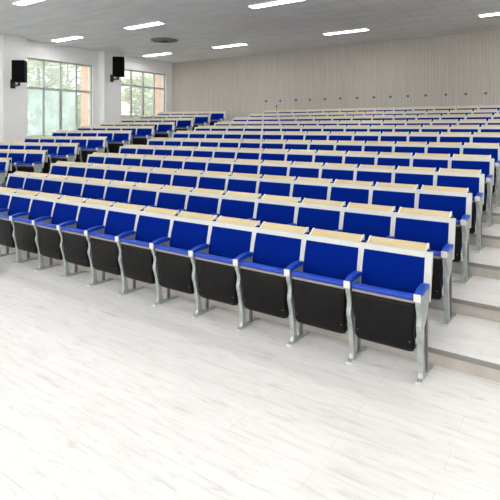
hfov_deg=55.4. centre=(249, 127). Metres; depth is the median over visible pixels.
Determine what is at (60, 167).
seat
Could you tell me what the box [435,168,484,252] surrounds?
seat
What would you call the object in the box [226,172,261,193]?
seat
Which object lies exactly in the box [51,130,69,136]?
seat
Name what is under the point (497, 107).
seat
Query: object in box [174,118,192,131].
seat
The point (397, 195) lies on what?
seat
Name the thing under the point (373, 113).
seat
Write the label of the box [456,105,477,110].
seat
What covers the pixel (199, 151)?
seat
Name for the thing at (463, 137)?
seat
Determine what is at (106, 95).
wall
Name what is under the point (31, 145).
seat
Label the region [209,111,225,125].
seat
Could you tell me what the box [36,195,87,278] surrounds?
seat
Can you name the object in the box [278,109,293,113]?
seat
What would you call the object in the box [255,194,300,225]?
seat
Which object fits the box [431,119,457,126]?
seat
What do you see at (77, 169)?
seat
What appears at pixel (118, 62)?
grille
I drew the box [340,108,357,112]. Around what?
seat
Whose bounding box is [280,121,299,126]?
seat
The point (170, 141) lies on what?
seat
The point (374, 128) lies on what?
seat
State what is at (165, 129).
seat
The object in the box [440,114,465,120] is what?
seat
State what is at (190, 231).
seat
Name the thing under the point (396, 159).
seat
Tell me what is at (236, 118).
seat
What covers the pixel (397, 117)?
seat
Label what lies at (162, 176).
seat
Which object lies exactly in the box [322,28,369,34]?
recessed light
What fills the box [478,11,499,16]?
recessed light
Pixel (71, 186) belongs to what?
seat
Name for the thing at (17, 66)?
grille
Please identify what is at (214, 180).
seat
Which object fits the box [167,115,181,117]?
seat
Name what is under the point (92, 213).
seat
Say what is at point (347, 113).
seat
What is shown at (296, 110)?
seat
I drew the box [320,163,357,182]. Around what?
seat
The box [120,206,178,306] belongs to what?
seat
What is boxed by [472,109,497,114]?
seat
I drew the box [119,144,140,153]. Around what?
seat
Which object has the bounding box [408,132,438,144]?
seat
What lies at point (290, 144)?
seat
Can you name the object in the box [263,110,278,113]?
seat
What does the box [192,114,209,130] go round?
seat
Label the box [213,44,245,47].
diffuser
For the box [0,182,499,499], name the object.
floor
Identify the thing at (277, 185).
seat
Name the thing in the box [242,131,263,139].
seat
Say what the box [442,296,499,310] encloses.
trim
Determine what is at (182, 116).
seat
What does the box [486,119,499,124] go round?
seat
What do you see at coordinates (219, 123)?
seat
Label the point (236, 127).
seat
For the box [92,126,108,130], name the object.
seat
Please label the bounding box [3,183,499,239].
trim
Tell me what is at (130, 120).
seat
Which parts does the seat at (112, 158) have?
backrest, backrest frame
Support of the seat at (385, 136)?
on the floor
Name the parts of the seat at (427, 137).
backrest, backrest frame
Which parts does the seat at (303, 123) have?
backrest frame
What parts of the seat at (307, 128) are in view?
backrest, backrest frame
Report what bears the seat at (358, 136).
on the floor
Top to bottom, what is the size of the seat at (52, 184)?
0.965 m
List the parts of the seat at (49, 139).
backrest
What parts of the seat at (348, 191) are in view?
backrest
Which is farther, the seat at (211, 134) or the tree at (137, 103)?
the tree at (137, 103)
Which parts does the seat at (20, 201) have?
backrest, armrest, backrest frame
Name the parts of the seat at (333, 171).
backrest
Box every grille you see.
[12,61,23,80]
[113,57,123,75]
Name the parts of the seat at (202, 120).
backrest, backrest frame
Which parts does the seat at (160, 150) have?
backrest, backrest frame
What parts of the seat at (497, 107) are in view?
backrest frame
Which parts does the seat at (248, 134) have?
backrest, backrest frame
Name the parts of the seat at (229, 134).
backrest, backrest frame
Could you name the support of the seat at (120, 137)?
on the floor
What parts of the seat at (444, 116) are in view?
backrest, backrest frame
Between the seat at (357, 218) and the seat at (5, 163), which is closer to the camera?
the seat at (357, 218)
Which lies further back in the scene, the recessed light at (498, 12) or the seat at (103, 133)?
the seat at (103, 133)
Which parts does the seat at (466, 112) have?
backrest frame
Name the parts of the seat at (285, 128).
backrest, backrest frame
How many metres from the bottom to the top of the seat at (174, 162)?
0.965 m
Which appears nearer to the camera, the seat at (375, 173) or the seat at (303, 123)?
the seat at (375, 173)
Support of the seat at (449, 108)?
on the floor
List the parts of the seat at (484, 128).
backrest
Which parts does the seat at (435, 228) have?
backrest, backrest frame, armrest, stem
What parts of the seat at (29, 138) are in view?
backrest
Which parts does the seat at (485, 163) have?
backrest, backrest frame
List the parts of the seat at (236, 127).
backrest, backrest frame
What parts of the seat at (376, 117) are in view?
backrest, backrest frame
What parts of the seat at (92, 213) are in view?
backrest, backrest frame, armrest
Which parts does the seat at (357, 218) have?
backrest, backrest frame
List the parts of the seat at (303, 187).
backrest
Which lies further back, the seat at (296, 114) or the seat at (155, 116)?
the seat at (155, 116)
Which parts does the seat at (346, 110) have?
backrest frame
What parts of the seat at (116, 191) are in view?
backrest, backrest frame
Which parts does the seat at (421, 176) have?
backrest, backrest frame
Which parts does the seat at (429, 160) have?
backrest, backrest frame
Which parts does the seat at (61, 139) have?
backrest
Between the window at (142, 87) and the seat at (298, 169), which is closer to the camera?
the seat at (298, 169)
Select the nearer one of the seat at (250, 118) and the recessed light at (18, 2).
the recessed light at (18, 2)
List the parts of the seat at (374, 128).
backrest, backrest frame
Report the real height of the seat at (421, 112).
0.965 m
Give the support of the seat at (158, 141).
on the floor
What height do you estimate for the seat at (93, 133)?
0.965 m
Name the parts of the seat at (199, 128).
backrest frame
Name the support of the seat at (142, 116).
on the floor
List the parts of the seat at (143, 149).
backrest, backrest frame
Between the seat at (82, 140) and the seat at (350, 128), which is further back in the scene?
the seat at (82, 140)
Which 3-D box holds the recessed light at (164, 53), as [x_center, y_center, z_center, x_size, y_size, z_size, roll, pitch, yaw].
[-3.450,-2.707,17.662,1.320,0.030,0.260,0,0,34]
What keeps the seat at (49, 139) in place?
on the floor
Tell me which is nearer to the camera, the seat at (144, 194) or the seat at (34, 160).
the seat at (144, 194)
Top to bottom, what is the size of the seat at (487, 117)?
0.965 m
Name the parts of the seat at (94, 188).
backrest, backrest frame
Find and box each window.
[27,57,91,136]
[121,69,164,117]
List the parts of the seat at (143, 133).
backrest, backrest frame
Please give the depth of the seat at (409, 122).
10.62 m
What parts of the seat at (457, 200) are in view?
backrest, backrest frame, armrest, stem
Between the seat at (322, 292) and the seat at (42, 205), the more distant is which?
the seat at (42, 205)
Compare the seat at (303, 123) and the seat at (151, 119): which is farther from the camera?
the seat at (151, 119)
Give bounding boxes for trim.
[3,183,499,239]
[347,327,499,369]
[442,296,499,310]
[469,262,499,269]
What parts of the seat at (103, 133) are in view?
backrest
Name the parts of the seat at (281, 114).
backrest frame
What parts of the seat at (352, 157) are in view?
backrest, backrest frame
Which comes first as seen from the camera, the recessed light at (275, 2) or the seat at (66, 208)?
the seat at (66, 208)
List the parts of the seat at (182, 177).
backrest, backrest frame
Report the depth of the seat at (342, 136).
9.78 m
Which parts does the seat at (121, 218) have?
backrest, backrest frame, armrest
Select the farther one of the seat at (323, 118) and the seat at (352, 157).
the seat at (323, 118)
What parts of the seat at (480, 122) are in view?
backrest, backrest frame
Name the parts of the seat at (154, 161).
backrest, backrest frame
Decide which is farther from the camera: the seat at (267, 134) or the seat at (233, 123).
the seat at (233, 123)
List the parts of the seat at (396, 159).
backrest, backrest frame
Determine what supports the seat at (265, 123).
on the floor
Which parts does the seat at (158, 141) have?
backrest frame, backrest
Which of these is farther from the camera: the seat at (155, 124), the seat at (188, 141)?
the seat at (155, 124)
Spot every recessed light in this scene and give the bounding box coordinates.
[11,0,43,5]
[50,35,83,41]
[123,21,164,29]
[142,52,172,56]
[211,43,247,48]
[248,0,303,8]
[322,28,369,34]
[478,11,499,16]
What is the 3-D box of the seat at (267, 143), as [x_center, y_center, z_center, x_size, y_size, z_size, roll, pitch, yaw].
[0.419,0.726,9.605,0.576,0.965,0.467,0,0,34]
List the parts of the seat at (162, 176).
backrest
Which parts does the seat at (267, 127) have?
backrest, backrest frame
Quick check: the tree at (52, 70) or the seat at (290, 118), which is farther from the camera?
the tree at (52, 70)
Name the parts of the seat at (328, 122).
backrest frame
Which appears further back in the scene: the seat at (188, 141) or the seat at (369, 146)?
the seat at (188, 141)
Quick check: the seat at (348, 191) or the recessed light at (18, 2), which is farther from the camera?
the recessed light at (18, 2)
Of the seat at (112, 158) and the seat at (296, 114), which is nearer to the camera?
the seat at (112, 158)
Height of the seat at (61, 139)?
0.965 m
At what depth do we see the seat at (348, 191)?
5.96 m
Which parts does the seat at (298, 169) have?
backrest, backrest frame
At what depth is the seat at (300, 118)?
13.22 m
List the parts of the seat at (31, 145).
backrest, backrest frame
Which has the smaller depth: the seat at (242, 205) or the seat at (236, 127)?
the seat at (242, 205)
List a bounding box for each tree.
[27,59,73,135]
[46,64,80,131]
[57,98,80,129]
[121,72,152,115]
[121,84,152,115]
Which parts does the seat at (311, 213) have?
backrest, backrest frame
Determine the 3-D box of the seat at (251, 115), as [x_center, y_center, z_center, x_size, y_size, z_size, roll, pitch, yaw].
[0.141,0.035,15.083,0.608,0.965,0.467,0,0,34]
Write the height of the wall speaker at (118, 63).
0.855 m
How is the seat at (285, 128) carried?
on the floor
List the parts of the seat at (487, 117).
backrest, backrest frame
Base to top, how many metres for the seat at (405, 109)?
0.965 m
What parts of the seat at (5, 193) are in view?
backrest, backrest frame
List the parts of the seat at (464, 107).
backrest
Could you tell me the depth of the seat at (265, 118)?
13.83 m
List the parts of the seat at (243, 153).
backrest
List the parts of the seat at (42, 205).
backrest, backrest frame, armrest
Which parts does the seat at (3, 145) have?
backrest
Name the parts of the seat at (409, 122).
backrest, backrest frame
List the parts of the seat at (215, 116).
backrest, backrest frame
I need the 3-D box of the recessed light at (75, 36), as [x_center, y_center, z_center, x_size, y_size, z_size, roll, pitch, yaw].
[-5.590,-2.707,14.523,1.320,0.030,0.260,0,0,34]
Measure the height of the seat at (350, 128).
0.965 m
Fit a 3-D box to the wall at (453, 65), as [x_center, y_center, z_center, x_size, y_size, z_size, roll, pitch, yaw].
[3.977,-0.407,15.322,18.090,4.630,0.200,0,0,34]
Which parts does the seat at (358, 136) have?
backrest, backrest frame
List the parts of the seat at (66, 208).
backrest, backrest frame, armrest, stem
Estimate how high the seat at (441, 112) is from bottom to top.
0.965 m
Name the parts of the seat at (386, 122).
backrest, backrest frame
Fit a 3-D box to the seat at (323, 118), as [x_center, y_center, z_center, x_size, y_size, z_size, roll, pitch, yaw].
[1.934,0.166,12.803,0.576,0.965,0.467,0,0,34]
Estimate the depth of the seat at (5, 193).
7.21 m
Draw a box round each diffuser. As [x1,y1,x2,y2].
[126,22,162,28]
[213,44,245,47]
[479,13,499,16]
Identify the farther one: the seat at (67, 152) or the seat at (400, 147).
the seat at (67, 152)
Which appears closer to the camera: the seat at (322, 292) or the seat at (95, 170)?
the seat at (322, 292)
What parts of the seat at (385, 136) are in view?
backrest, backrest frame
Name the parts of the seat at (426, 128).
backrest, backrest frame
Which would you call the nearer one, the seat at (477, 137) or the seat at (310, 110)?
the seat at (477, 137)
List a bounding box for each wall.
[0,34,171,141]
[172,29,499,120]
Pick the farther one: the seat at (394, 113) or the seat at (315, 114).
the seat at (315, 114)
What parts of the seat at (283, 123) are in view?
backrest frame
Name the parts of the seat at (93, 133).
backrest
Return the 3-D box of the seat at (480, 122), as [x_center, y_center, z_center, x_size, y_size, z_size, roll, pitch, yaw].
[4.623,0.303,9.912,0.576,0.965,0.467,0,0,34]
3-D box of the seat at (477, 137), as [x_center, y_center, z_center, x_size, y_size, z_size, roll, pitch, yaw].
[4.094,0.564,8.157,0.580,0.965,0.467,0,0,34]
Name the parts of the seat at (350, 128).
backrest, backrest frame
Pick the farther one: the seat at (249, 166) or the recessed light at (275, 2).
the recessed light at (275, 2)
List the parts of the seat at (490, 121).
backrest frame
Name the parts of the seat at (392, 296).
backrest, backrest frame, toe plate, armrest, stem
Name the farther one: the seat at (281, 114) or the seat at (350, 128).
the seat at (281, 114)
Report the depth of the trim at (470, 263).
5.19 m
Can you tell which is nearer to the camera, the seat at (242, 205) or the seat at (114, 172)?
the seat at (242, 205)
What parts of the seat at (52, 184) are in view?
backrest, backrest frame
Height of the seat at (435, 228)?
0.965 m
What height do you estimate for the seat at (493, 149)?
0.965 m
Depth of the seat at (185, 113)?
17.46 m
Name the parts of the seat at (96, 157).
backrest frame, backrest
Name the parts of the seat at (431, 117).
backrest, backrest frame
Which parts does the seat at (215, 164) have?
backrest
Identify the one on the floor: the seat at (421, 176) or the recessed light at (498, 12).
the seat at (421, 176)
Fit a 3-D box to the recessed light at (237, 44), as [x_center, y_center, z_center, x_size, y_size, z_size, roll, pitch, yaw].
[-0.682,-2.707,15.775,1.320,0.030,0.260,0,0,34]
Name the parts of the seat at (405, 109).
backrest frame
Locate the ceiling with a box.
[0,0,499,62]
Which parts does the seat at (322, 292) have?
backrest, backrest frame, armrest, stem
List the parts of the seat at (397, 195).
backrest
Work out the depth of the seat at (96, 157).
10.11 m
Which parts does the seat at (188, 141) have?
backrest, backrest frame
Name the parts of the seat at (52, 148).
backrest, backrest frame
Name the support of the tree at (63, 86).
on the ground
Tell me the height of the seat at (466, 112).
0.965 m
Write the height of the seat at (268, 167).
0.965 m
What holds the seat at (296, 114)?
on the floor
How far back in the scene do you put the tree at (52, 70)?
22.72 m
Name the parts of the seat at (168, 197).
backrest, backrest frame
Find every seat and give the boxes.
[0,142,12,148]
[0,149,11,185]
[0,158,11,185]
[0,187,19,256]
[0,189,39,264]
[1,171,31,189]
[4,149,29,181]
[9,142,28,149]
[13,192,62,270]
[17,150,47,172]
[23,136,42,141]
[23,172,49,192]
[24,142,44,149]
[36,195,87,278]
[39,136,57,142]
[41,142,61,173]
[41,174,69,194]
[49,161,73,175]
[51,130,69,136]
[51,143,78,162]
[55,136,73,142]
[60,176,89,196]
[61,198,114,286]
[67,130,84,136]
[67,162,91,176]
[71,136,89,162]
[76,126,93,129]
[81,136,106,162]
[81,178,112,199]
[82,130,99,136]
[85,163,110,178]
[86,152,109,163]
[89,202,145,295]
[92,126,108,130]
[97,130,115,152]
[99,122,115,125]
[104,153,127,164]
[104,164,131,180]
[104,180,136,203]
[106,126,123,130]
[108,130,131,152]
[114,122,129,125]
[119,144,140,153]
[120,118,135,122]
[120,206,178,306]
[121,126,138,144]
[122,154,146,165]
[125,166,153,183]
[128,122,144,125]
[129,182,163,206]
[132,126,154,144]
[134,118,149,121]
[136,145,157,154]
[139,115,154,118]
[141,154,166,167]
[143,122,159,136]
[147,137,167,145]
[147,167,177,185]
[148,118,163,121]
[153,115,167,118]
[154,122,174,137]
[154,145,176,155]
[155,211,216,317]
[156,185,192,212]
[157,112,171,115]
[161,155,187,169]
[162,118,178,126]
[164,137,184,145]
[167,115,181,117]
[170,112,184,114]
[171,169,203,189]
[172,130,191,138]
[172,146,195,157]
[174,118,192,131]
[180,115,195,130]
[181,138,202,147]
[183,111,197,114]
[183,156,210,171]
[186,188,225,218]
[189,131,208,138]
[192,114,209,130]
[192,146,216,158]
[194,125,212,130]
[195,216,259,331]
[197,111,211,114]
[197,170,231,189]
[199,138,221,147]
[205,131,225,139]
[206,157,235,171]
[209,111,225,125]
[211,125,229,131]
[213,147,239,158]
[214,121,231,125]
[218,191,260,220]
[219,138,241,147]
[223,131,244,138]
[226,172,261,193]
[227,125,246,130]
[230,121,247,125]
[231,159,262,173]
[232,117,249,121]
[236,148,263,159]
[239,139,263,148]
[239,221,309,346]
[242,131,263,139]
[244,125,263,131]
[246,121,264,125]
[247,117,264,121]
[248,113,264,116]
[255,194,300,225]
[257,174,295,197]
[258,160,291,176]
[260,148,288,161]
[261,131,284,139]
[261,139,286,149]
[262,125,282,131]
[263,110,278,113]
[263,113,279,116]
[263,116,280,120]
[263,121,281,126]
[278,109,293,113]
[278,113,295,116]
[279,116,297,121]
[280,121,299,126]
[281,125,302,131]
[282,131,306,140]
[284,139,310,150]
[285,149,316,163]
[288,161,323,179]
[291,177,332,201]
[291,228,366,364]
[292,109,308,112]
[294,112,311,116]
[295,198,345,233]
[296,116,314,121]
[298,120,318,126]
[301,125,323,131]
[304,131,329,141]
[307,109,323,112]
[308,140,336,151]
[310,112,328,116]
[313,150,345,164]
[314,116,333,121]
[318,120,338,126]
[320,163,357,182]
[322,125,345,132]
[323,108,340,112]
[327,112,345,116]
[328,131,354,142]
[328,179,373,206]
[332,115,352,121]
[335,140,364,153]
[338,120,359,126]
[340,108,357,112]
[341,202,396,242]
[343,151,378,167]
[345,111,364,116]
[345,125,369,132]
[351,235,433,385]
[352,115,372,121]
[353,131,380,142]
[355,164,395,185]
[357,107,375,112]
[359,120,382,126]
[363,141,394,153]
[364,111,383,116]
[368,125,394,133]
[370,182,419,211]
[372,115,393,121]
[375,107,393,111]
[376,152,412,169]
[379,131,408,143]
[382,120,405,126]
[383,111,404,115]
[392,207,455,326]
[393,125,420,133]
[393,141,427,155]
[393,166,436,188]
[394,106,413,111]
[394,114,416,120]
[404,110,425,115]
[406,120,430,126]
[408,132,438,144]
[411,153,450,171]
[413,106,433,111]
[416,114,440,120]
[416,185,471,284]
[420,125,448,133]
[426,110,448,115]
[426,142,461,156]
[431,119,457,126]
[434,105,455,110]
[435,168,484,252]
[438,132,471,144]
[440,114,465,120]
[448,109,471,114]
[449,125,479,134]
[449,154,494,227]
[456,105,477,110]
[458,119,485,126]
[461,142,499,207]
[466,113,491,120]
[471,132,499,144]
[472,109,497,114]
[478,105,499,109]
[479,125,499,131]
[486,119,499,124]
[492,113,499,118]
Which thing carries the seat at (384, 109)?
on the floor
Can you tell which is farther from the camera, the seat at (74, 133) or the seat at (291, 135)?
the seat at (74, 133)
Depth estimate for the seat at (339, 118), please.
12.58 m
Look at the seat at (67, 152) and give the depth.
11.91 m
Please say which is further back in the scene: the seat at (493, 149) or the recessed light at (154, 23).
the recessed light at (154, 23)
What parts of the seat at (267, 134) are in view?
backrest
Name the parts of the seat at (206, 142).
backrest, backrest frame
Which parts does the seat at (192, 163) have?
backrest, backrest frame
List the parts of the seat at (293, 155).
backrest, backrest frame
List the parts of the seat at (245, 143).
backrest, backrest frame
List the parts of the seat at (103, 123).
backrest frame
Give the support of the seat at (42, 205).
on the floor
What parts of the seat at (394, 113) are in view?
backrest frame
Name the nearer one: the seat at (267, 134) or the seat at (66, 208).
the seat at (66, 208)
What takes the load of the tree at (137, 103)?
on the ground
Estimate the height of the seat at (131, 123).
0.965 m
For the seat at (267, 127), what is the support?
on the floor
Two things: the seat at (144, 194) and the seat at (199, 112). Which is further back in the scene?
the seat at (199, 112)
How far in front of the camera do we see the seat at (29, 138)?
13.52 m
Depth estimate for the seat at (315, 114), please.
13.96 m
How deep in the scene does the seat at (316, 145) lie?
9.08 m
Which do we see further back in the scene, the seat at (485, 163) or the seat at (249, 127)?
the seat at (249, 127)
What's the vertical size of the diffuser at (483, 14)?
0.013 m
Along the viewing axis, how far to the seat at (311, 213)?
5.24 m
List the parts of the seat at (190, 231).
backrest, backrest frame, armrest, stem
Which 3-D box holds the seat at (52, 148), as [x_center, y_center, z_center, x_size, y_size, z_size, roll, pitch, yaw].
[-5.145,0.874,12.104,0.576,0.965,0.467,0,0,21]
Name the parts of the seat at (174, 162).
backrest, backrest frame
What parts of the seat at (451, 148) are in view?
backrest, backrest frame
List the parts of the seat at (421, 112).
backrest frame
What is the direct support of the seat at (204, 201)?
on the floor
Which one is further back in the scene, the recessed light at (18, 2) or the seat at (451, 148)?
the recessed light at (18, 2)
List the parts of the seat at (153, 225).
backrest, backrest frame, armrest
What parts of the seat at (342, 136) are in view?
backrest, backrest frame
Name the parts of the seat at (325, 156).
backrest, backrest frame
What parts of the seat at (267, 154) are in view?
backrest, backrest frame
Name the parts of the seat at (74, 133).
backrest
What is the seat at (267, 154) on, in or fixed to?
on the floor
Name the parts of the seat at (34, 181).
backrest, backrest frame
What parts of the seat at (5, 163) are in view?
backrest, backrest frame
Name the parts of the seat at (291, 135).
backrest, backrest frame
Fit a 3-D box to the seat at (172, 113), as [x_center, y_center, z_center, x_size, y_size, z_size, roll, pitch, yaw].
[-2.730,-0.104,17.544,0.576,0.965,0.467,0,0,21]
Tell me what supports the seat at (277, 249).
on the floor
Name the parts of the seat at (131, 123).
backrest frame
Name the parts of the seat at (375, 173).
backrest, backrest frame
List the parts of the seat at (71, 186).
backrest, backrest frame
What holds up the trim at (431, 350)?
attached to the floor
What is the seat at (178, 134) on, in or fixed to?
on the floor
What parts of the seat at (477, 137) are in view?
backrest frame, backrest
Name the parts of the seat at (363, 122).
backrest frame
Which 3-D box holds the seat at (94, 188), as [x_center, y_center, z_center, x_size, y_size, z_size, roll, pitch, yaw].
[-2.458,1.296,7.337,0.576,0.965,0.467,0,0,34]
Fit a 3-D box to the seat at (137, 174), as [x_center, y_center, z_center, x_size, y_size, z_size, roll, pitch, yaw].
[-1.966,1.157,8.059,0.576,0.965,0.467,0,0,34]
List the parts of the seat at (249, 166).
backrest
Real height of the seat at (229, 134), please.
0.965 m
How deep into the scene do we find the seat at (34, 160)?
11.16 m
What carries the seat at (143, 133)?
on the floor
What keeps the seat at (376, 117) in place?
on the floor
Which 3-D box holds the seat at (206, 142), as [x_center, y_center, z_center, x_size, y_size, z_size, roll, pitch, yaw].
[-0.944,0.726,10.535,0.576,0.965,0.467,0,0,34]
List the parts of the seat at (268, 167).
backrest, backrest frame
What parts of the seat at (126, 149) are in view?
backrest frame, backrest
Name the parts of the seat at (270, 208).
backrest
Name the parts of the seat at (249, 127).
backrest, backrest frame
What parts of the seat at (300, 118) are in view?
backrest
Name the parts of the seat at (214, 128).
backrest, backrest frame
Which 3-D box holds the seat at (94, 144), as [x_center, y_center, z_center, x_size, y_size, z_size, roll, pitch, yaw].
[-4.136,0.726,12.632,0.580,0.965,0.467,0,0,21]
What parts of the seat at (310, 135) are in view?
backrest, backrest frame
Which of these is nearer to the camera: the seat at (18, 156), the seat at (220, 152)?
the seat at (220, 152)
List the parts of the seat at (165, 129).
backrest, backrest frame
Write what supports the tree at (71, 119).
on the ground
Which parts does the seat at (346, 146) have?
backrest, backrest frame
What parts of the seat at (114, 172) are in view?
backrest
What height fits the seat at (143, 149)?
0.965 m
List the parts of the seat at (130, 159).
backrest, backrest frame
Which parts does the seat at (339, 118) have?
backrest frame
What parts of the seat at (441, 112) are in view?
backrest frame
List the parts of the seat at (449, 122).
backrest, backrest frame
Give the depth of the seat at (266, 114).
14.88 m
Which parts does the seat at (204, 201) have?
backrest, backrest frame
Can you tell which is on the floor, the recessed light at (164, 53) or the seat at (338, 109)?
the seat at (338, 109)
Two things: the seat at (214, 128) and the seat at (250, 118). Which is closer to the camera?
the seat at (214, 128)
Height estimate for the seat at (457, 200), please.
0.965 m
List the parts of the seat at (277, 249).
backrest, backrest frame, armrest, stem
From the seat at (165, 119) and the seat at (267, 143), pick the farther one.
the seat at (165, 119)
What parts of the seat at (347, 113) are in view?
backrest frame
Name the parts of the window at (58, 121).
pane, pane, pane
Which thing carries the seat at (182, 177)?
on the floor
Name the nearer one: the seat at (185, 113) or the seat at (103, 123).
the seat at (103, 123)
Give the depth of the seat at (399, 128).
9.90 m
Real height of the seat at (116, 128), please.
0.965 m
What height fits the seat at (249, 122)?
0.965 m
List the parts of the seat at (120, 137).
backrest, backrest frame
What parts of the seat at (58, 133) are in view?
backrest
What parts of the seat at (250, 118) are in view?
backrest frame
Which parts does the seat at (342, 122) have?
backrest frame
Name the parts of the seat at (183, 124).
backrest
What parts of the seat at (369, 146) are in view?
backrest, backrest frame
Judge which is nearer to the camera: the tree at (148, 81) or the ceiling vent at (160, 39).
the ceiling vent at (160, 39)
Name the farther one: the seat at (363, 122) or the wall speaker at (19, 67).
the wall speaker at (19, 67)
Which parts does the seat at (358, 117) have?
backrest, backrest frame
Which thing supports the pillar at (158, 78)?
on the ground
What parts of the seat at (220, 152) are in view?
backrest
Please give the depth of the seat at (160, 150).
10.21 m
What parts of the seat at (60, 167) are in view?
backrest frame, backrest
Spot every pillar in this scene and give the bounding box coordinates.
[81,66,88,125]
[155,74,161,114]
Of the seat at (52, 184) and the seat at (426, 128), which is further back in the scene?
the seat at (426, 128)
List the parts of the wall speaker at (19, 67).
wall plate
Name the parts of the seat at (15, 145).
backrest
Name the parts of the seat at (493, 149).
backrest frame, backrest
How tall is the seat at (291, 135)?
0.965 m
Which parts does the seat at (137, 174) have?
backrest, backrest frame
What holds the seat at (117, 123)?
on the floor
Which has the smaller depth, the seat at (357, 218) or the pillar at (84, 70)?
the seat at (357, 218)
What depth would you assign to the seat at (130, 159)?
9.48 m
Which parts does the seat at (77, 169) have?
backrest, backrest frame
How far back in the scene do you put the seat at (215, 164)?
8.24 m
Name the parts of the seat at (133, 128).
backrest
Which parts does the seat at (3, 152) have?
backrest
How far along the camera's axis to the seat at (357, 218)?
4.92 m
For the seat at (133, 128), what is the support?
on the floor
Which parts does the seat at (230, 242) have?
backrest, backrest frame, armrest, stem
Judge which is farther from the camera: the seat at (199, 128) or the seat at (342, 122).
the seat at (199, 128)
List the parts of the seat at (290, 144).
backrest, backrest frame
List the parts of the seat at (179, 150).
backrest, backrest frame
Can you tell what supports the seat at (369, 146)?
on the floor
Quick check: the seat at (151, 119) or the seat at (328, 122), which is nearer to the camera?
the seat at (328, 122)
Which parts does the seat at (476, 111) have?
backrest, backrest frame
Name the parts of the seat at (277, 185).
backrest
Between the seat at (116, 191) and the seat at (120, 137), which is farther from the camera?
the seat at (120, 137)
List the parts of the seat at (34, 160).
backrest, backrest frame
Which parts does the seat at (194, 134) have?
backrest, backrest frame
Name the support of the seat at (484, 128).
on the floor
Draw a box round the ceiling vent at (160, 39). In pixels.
[150,37,177,42]
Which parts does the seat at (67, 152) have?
backrest, backrest frame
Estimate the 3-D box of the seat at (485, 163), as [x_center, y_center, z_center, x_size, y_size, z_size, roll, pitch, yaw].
[3.110,0.874,6.713,0.580,0.965,0.467,0,0,34]
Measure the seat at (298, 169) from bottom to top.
0.965 m
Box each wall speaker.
[10,60,26,88]
[110,56,124,81]
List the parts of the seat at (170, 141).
backrest, backrest frame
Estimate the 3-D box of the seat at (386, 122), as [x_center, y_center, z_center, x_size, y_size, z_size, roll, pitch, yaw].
[3.259,0.303,10.842,0.576,0.965,0.467,0,0,34]
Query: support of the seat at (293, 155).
on the floor
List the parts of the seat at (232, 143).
backrest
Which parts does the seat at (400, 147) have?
backrest frame, backrest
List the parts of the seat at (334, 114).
backrest frame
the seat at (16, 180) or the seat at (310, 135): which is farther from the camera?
the seat at (310, 135)
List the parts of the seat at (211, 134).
backrest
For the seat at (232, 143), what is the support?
on the floor
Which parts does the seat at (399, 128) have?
backrest, backrest frame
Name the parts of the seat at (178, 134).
backrest frame, backrest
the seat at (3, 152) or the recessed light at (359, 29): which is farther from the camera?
the recessed light at (359, 29)
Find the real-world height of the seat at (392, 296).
0.965 m
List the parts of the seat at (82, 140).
backrest, backrest frame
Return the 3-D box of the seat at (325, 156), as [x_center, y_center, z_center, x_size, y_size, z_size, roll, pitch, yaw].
[1.290,0.874,7.954,0.576,0.965,0.467,0,0,34]
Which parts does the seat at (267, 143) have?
backrest, backrest frame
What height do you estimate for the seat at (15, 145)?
0.965 m
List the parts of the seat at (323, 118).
backrest frame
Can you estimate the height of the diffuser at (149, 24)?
0.013 m
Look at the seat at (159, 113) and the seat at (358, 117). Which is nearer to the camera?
the seat at (358, 117)
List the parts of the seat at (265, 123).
backrest frame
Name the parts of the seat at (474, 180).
backrest, backrest frame, stem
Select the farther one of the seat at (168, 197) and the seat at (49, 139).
the seat at (49, 139)
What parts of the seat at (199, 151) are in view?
backrest, backrest frame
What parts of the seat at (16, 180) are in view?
backrest frame, backrest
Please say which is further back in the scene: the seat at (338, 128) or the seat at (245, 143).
the seat at (338, 128)
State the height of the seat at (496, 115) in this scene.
0.965 m
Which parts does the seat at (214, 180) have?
backrest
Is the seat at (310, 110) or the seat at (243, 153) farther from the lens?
the seat at (310, 110)
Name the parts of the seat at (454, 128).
backrest, backrest frame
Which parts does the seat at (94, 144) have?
backrest, backrest frame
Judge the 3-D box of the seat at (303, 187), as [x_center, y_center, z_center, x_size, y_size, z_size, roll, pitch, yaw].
[0.760,1.157,6.200,0.576,0.965,0.467,0,0,34]
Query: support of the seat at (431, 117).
on the floor
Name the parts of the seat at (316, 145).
backrest, backrest frame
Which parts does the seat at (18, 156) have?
backrest, backrest frame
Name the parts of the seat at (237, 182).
backrest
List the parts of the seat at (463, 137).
backrest frame, backrest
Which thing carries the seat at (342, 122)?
on the floor
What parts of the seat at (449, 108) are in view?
backrest frame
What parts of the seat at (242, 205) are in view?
backrest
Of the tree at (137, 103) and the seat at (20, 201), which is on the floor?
the seat at (20, 201)
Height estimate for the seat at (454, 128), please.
0.965 m
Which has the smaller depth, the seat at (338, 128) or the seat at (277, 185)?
the seat at (277, 185)
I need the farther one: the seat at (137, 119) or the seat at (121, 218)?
the seat at (137, 119)
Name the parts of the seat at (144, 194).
backrest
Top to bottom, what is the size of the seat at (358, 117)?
0.965 m
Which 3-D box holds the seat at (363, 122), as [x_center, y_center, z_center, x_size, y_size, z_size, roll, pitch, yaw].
[2.805,0.303,11.152,0.576,0.965,0.467,0,0,34]
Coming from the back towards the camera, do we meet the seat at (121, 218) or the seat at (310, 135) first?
the seat at (310, 135)
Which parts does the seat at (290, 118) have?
backrest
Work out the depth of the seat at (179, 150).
9.89 m
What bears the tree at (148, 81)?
on the ground
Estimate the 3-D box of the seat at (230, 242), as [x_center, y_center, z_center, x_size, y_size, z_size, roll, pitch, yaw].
[-0.224,1.425,4.756,0.576,0.965,0.467,0,0,34]
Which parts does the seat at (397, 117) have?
backrest, backrest frame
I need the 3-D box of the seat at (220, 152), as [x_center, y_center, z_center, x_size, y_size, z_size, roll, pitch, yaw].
[-0.527,0.874,9.193,0.576,0.965,0.467,0,0,34]
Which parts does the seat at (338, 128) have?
backrest, backrest frame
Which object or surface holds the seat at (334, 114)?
on the floor
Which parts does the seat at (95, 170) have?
backrest, backrest frame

